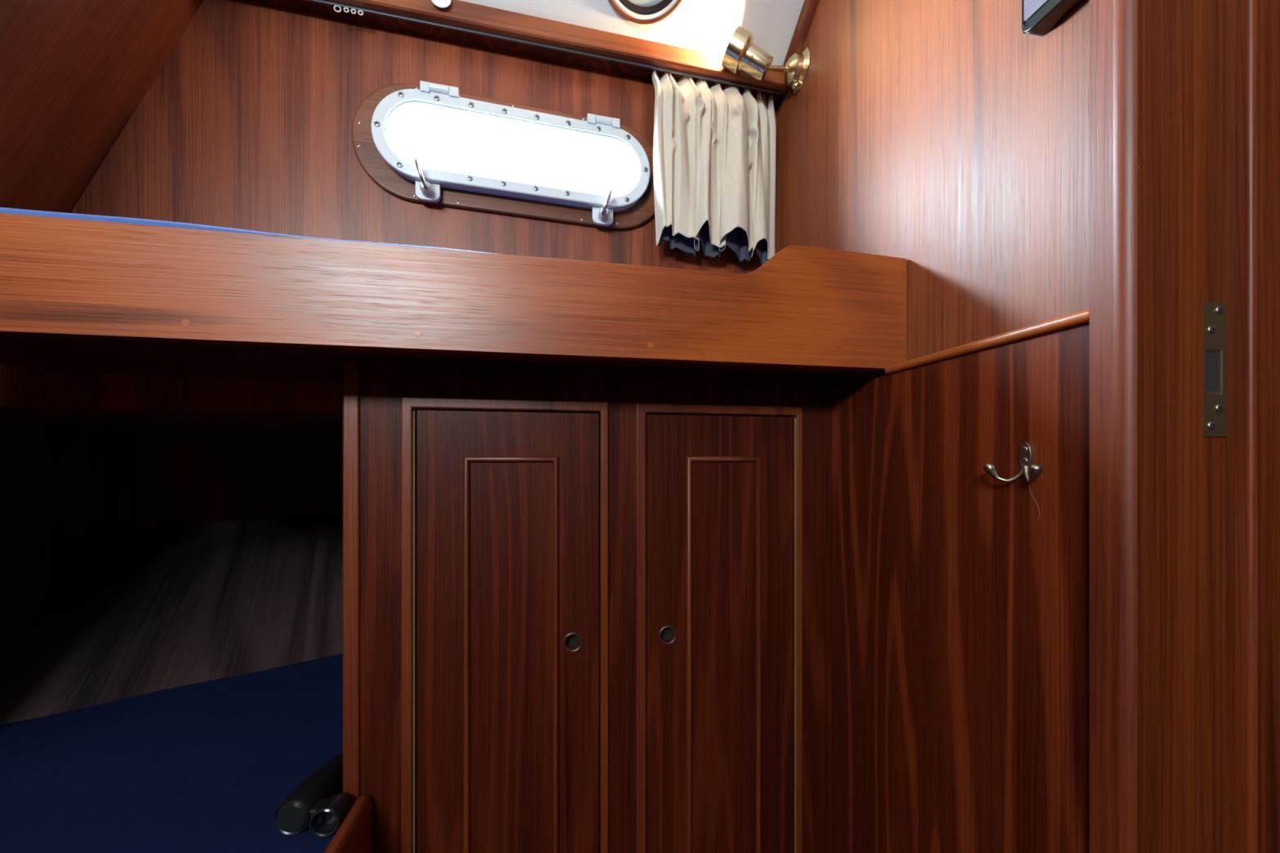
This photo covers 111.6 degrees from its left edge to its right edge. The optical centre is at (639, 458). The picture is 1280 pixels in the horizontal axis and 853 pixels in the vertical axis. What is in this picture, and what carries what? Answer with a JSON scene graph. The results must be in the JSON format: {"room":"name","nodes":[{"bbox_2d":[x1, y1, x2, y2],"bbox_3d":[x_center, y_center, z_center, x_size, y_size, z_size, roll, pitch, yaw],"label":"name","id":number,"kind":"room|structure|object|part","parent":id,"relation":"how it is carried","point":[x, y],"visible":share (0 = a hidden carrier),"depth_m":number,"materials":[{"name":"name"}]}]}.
{"room":"ship interior","nodes":[
{"label":"ship interior","id":0,"kind":"room"},
{"bbox_2d":[0,417,137,677],"bbox_3d":[-1.745,0.495,1.300,0.019,1.270,1.270,0,0,-35],"label":"wall","id":1,"kind":"structure","parent":0,"point":[60,486],"depth_m":1.25,"materials":[{"name":"brown wood"}]},
{"bbox_2d":[0,0,204,213],"bbox_3d":[-0.978,-0.697,0.421,0.636,1.370,1.037,0,0,-11],"label":"wall","id":2,"kind":"structure","parent":0,"point":[73,73],"depth_m":0.80,"materials":[{"name":"brown wood"}]},
{"bbox_2d":[137,436,175,525],"bbox_3d":[-2.375,-0.125,0.250,0.050,2.550,4.000,0,0,0],"label":"wall","id":3,"kind":"structure","parent":0,"point":[156,455],"depth_m":2.11,"materials":[{"name":"brown wood"}]},
{"bbox_2d":[0,513,342,724],"bbox_3d":[-1.202,0.443,1.563,1.340,0.394,0.771,0,0,-33],"label":"wall","id":4,"kind":"structure","parent":0,"point":[146,609],"depth_m":1.35,"materials":[{"name":"grey wood"}]},
{"bbox_2d":[175,438,342,523],"bbox_3d":[-0.350,0.510,2.225,4.100,1.280,0.050,0,0,0],"label":"wall","id":5,"kind":"structure","parent":0,"point":[217,479],"depth_m":2.20,"materials":[{"name":"brown wood"}]},
{"bbox_2d":[0,0,777,414],"bbox_3d":[-0.603,-0.730,1.013,2.270,1.260,0.031,0,0,-13],"label":"wall","id":6,"kind":"structure","parent":0,"point":[246,123],"depth_m":0.96,"materials":[{"name":"brown wood"}]},
{"bbox_2d":[351,80,654,230],"bbox_3d":[-0.285,-0.724,1.041,0.735,0.281,0.118,0,0,-13],"label":"window","id":7,"kind":"structure","parent":6,"relation":"in","point":[378,120],"depth_m":1.03,"materials":[{"name":"white metal"}]},
{"bbox_3d":[-0.480,-0.622,0.954,0.026,0.062,0.035,0,0,-13],"label":"latch handle","id":8,"kind":"part","parent":7,"relation":"part of","materials":[{"name":"silver metal"}]},
{"bbox_3d":[-0.486,-0.613,0.999,0.052,0.046,0.010,0,0,-13],"label":"latch plate","id":9,"kind":"part","parent":7,"relation":"part of","materials":[{"name":"grey metal"}]},
{"bbox_3d":[-0.093,-0.607,1.089,0.052,0.046,0.010,0,0,-13],"label":"latch plate","id":10,"kind":"part","parent":7,"relation":"part of","materials":[{"name":"grey metal"}]},
{"bbox_3d":[-0.079,-0.615,1.046,0.026,0.061,0.035,0,0,-13],"label":"latch handle","id":11,"kind":"part","parent":7,"relation":"part of","materials":[{"name":"silver metal"}]},
{"bbox_2d":[248,0,781,105],"bbox_3d":[-0.573,-1.005,1.001,1.950,0.030,0.071,0,0,-12],"label":"curtain rail","id":12,"kind":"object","parent":6,"relation":"attached to","point":[517,48],"depth_m":1.03,"materials":[{"name":"brown wood"}]},
{"bbox_2d":[304,0,782,94],"bbox_3d":[-0.494,-0.977,0.980,1.795,0.018,0.005,0,0,-12],"label":"track","id":13,"kind":"object","parent":12,"relation":"attached to","point":[335,5],"visible":1,"depth_m":1.03,"materials":[{"name":"grey metal"}]},
{"bbox_2d":[651,69,776,265],"bbox_3d":[0.202,-0.758,1.116,0.348,0.479,0.105,0,0,-13],"label":"curtain","id":14,"kind":"object","parent":13,"relation":"hanging from","point":[714,146],"visible":0.99,"depth_m":1.09,"materials":[{"name":"beige fabric"}]},
{"bbox_2d":[324,0,789,93],"bbox_3d":[-0.561,-1.010,0.956,1.956,0.049,0.026,0,0,-12],"label":"trim","id":15,"kind":"structure","parent":6,"relation":"attached to","point":[460,14],"depth_m":1.03,"materials":[{"name":"brown wood"}]},
{"bbox_2d":[459,0,804,65],"bbox_3d":[0.245,-1.183,-0.507,4.600,0.325,3.427,0,0,-12],"label":"ceiling","id":16,"kind":"structure","parent":0,"point":[708,26],"depth_m":1.05,"materials":[{"name":"white paint"}]},
{"bbox_2d":[431,0,450,7],"bbox_3d":[-0.441,-1.021,0.958,0.043,0.043,0.016,0,0,-12],"label":"ceiling light","id":17,"kind":"object","parent":16,"relation":"attached to","point":[440,3],"visible":1,"depth_m":0.96,"materials":[{"name":"white plastic"}]},
{"bbox_2d":[608,0,682,24],"bbox_3d":[0.015,-1.102,0.953,0.221,0.123,0.196,0,0,0],"label":"port","id":18,"kind":"object","parent":16,"relation":"attached to","point":[637,11],"visible":1,"depth_m":1.02,"materials":[{"name":"silver metal"}]},
{"bbox_2d":[777,0,1088,389],"bbox_3d":[0.456,-0.800,0.918,0.031,1.400,0.984,0,0,-10],"label":"wall","id":19,"kind":"structure","parent":0,"point":[950,140],"depth_m":0.68,"materials":[{"name":"brown wood"}]},
{"bbox_2d":[721,25,809,94],"bbox_3d":[0.307,-0.998,1.091,0.205,0.120,0.092,0,0,-10],"label":"reading lamp","id":20,"kind":"object","parent":19,"relation":"attached to","point":[741,54],"visible":1,"depth_m":1.07,"materials":[{"name":"gold metal"}]},
{"bbox_3d":[0.267,-1.002,1.083,0.125,0.112,0.082,0,0,0],"label":"lamp shade","id":21,"kind":"part","parent":20,"relation":"part of","materials":[{"name":"gold metal"}]},
{"bbox_3d":[0.340,-0.981,1.095,0.064,0.023,0.012,0,0,-13],"label":"arm","id":22,"kind":"part","parent":20,"relation":"part of","materials":[{"name":"gold metal"}]},
{"bbox_2d":[792,80,798,89],"bbox_3d":[0.394,-0.946,1.105,0.015,0.016,0.014,0,0,0],"label":"switch","id":23,"kind":"object","parent":20,"relation":"attached to","point":[795,83],"depth_m":1.10,"materials":[{"name":"gold metal"}]},
{"bbox_2d":[782,0,819,65],"bbox_3d":[0.429,-1.143,0.946,0.038,0.285,0.411,0,0,-10],"label":"trim","id":24,"kind":"structure","parent":19,"relation":"attached to","point":[809,7],"depth_m":1.07,"materials":[{"name":"brown wood"}]},
{"bbox_2d":[1022,0,1084,36],"bbox_3d":[0.499,-0.664,0.508,0.024,0.272,0.086,0,0,-10],"label":"wall screen","id":25,"kind":"object","parent":19,"relation":"attached to","point":[1039,17],"visible":1,"depth_m":0.53,"materials":[{"name":"black plastic"}]},
{"bbox_2d":[831,323,1088,852],"bbox_3d":[0.447,0.503,0.755,0.042,1.294,0.607,0,0,-10],"label":"wall","id":26,"kind":"structure","parent":0,"point":[960,614],"depth_m":0.61,"materials":[{"name":"brown wood"}]},
{"bbox_2d":[884,309,1090,374],"bbox_3d":[0.470,-0.151,0.605,0.050,0.014,0.305,0,0,-10],"label":"trim","id":27,"kind":"structure","parent":26,"relation":"on","point":[1082,317],"depth_m":0.55,"materials":[{"name":"brown wood"}]},
{"bbox_2d":[983,442,1042,484],"bbox_3d":[0.452,0.005,0.521,0.029,0.049,0.066,0,0,-10],"label":"coat hook","id":28,"kind":"object","parent":26,"relation":"attached to","point":[1031,472],"visible":1,"depth_m":0.52,"materials":[{"name":"silver metal"}]},
{"bbox_3d":[0.464,-0.002,0.523,0.003,0.034,0.014,0,0,-10],"label":"hook plate","id":29,"kind":"part","parent":28,"relation":"part of","materials":[{"name":"silver metal"}]},
{"bbox_3d":[-0.350,1.175,0.425,4.100,0.050,4.350,0,0,0],"label":"floor","id":30,"kind":"structure","parent":0,"visible":0},
{"bbox_2d":[324,795,372,852],"bbox_3d":[-0.837,0.855,0.335,0.943,0.571,2.124,0,0,-15],"label":"lower berth","id":31,"kind":"object","parent":30,"relation":"on","point":[354,834],"visible":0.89,"depth_m":0.70,"materials":[{"name":"brown wood"}]},
{"bbox_2d":[0,653,342,852],"bbox_3d":[-0.871,0.666,0.342,0.933,0.133,2.124,0,0,-13],"label":"mattress","id":32,"kind":"object","parent":31,"relation":"on","point":[207,766],"visible":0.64,"depth_m":0.86,"materials":[{"name":"blue fabric"}]},
{"bbox_2d":[273,753,350,838],"bbox_3d":[-0.529,0.571,0.748,0.108,0.058,0.132,0,0,0],"label":"binoculars","id":33,"kind":"object","parent":32,"relation":"on","point":[312,804],"visible":0.98,"depth_m":0.70,"materials":[{"name":"black plastic"}]},
{"bbox_2d":[342,357,831,852],"bbox_3d":[-0.102,0.484,1.089,0.920,1.311,0.560,0,0,-10],"label":"wardrobe","id":34,"kind":"object","parent":30,"relation":"on","point":[585,609],"visible":1,"depth_m":0.81,"materials":[{"name":"brown wood"}]},
{"bbox_3d":[-0.495,0.484,0.755,0.026,1.311,0.032,0,0,-10],"label":"corner post","id":35,"kind":"part","parent":34,"relation":"part of","materials":[{"name":"brown wood"}]},
{"bbox_2d":[0,213,906,382],"bbox_3d":[-0.395,-0.254,0.839,1.664,0.198,0.468,0,0,-10],"label":"bunk","id":36,"kind":"object","parent":34,"relation":"on","point":[77,295],"visible":0.9,"depth_m":0.63,"materials":[{"name":"brown wood"}]},
{"bbox_2d":[0,207,495,253],"bbox_3d":[-0.382,-0.263,0.853,1.614,0.145,0.441,0,0,-10],"label":"mattress","id":37,"kind":"object","parent":36,"relation":"on","point":[2,210],"visible":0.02,"depth_m":0.58,"materials":[{"name":"blue fabric"}]},
{"bbox_3d":[-0.236,0.487,0.785,0.360,1.186,0.006,0,0,-10],"label":"door moulding","id":38,"kind":"part","parent":34,"relation":"part of","materials":[{"name":"brown wood"}]},
{"bbox_3d":[-0.235,0.487,0.795,0.318,1.142,0.015,0,0,-10],"label":"door","id":39,"kind":"part","parent":34,"relation":"part of","materials":[{"name":"brown wood"}]},
{"bbox_3d":[-0.126,0.342,0.813,0.037,0.037,0.014,0,0,-10],"label":"finger pull","id":40,"kind":"part","parent":34,"relation":"part of","materials":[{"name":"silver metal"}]},
{"bbox_2d":[566,635,579,648],"bbox_3d":[-0.126,0.342,0.814,0.026,0.026,0.013,0,0,-10],"label":"door knob","id":41,"kind":"object","parent":34,"relation":"on","point":[572,641],"depth_m":0.82,"materials":[{"name":"black"}]},
{"bbox_3d":[0.052,0.342,0.846,0.037,0.037,0.014,0,0,-10],"label":"finger pull","id":42,"kind":"part","parent":34,"relation":"part of","materials":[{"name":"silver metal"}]},
{"bbox_2d":[661,628,674,639],"bbox_3d":[0.052,0.342,0.847,0.026,0.026,0.013,0,0,-10],"label":"door knob","id":43,"kind":"object","parent":34,"relation":"on","point":[666,633],"depth_m":0.85,"materials":[{"name":"black"}]},
{"bbox_3d":[0.162,0.488,0.859,0.346,1.184,0.006,0,0,-10],"label":"door moulding","id":44,"kind":"part","parent":34,"relation":"part of","materials":[{"name":"brown wood"}]},
{"bbox_3d":[0.162,0.487,0.868,0.304,1.142,0.015,0,0,-10],"label":"door","id":45,"kind":"part","parent":34,"relation":"part of","materials":[{"name":"brown wood"}]},
{"bbox_3d":[1.370,-0.125,0.440,0.560,2.550,0.032,0,0,0],"label":"wall","id":46,"kind":"structure","parent":0,"visible":0},
{"bbox_2d":[1088,0,1279,852],"bbox_3d":[0.785,-0.075,0.439,0.629,2.450,0.033,0,0,0],"label":"door","id":47,"kind":"structure","parent":46,"relation":"in","point":[1184,95],"depth_m":0.42,"materials":[{"name":"brown wood"}]},
{"bbox_3d":[0.510,-0.075,0.440,0.078,2.450,0.032,0,0,0],"label":"post","id":48,"kind":"part","parent":47,"relation":"part of","materials":[{"name":"brown wood"}]},
{"bbox_3d":[0.574,-0.089,0.436,0.028,0.135,0.002,0,0,0],"label":"strike plate","id":49,"kind":"part","parent":47,"relation":"part of","materials":[{"name":"gold metal"}]}
]}

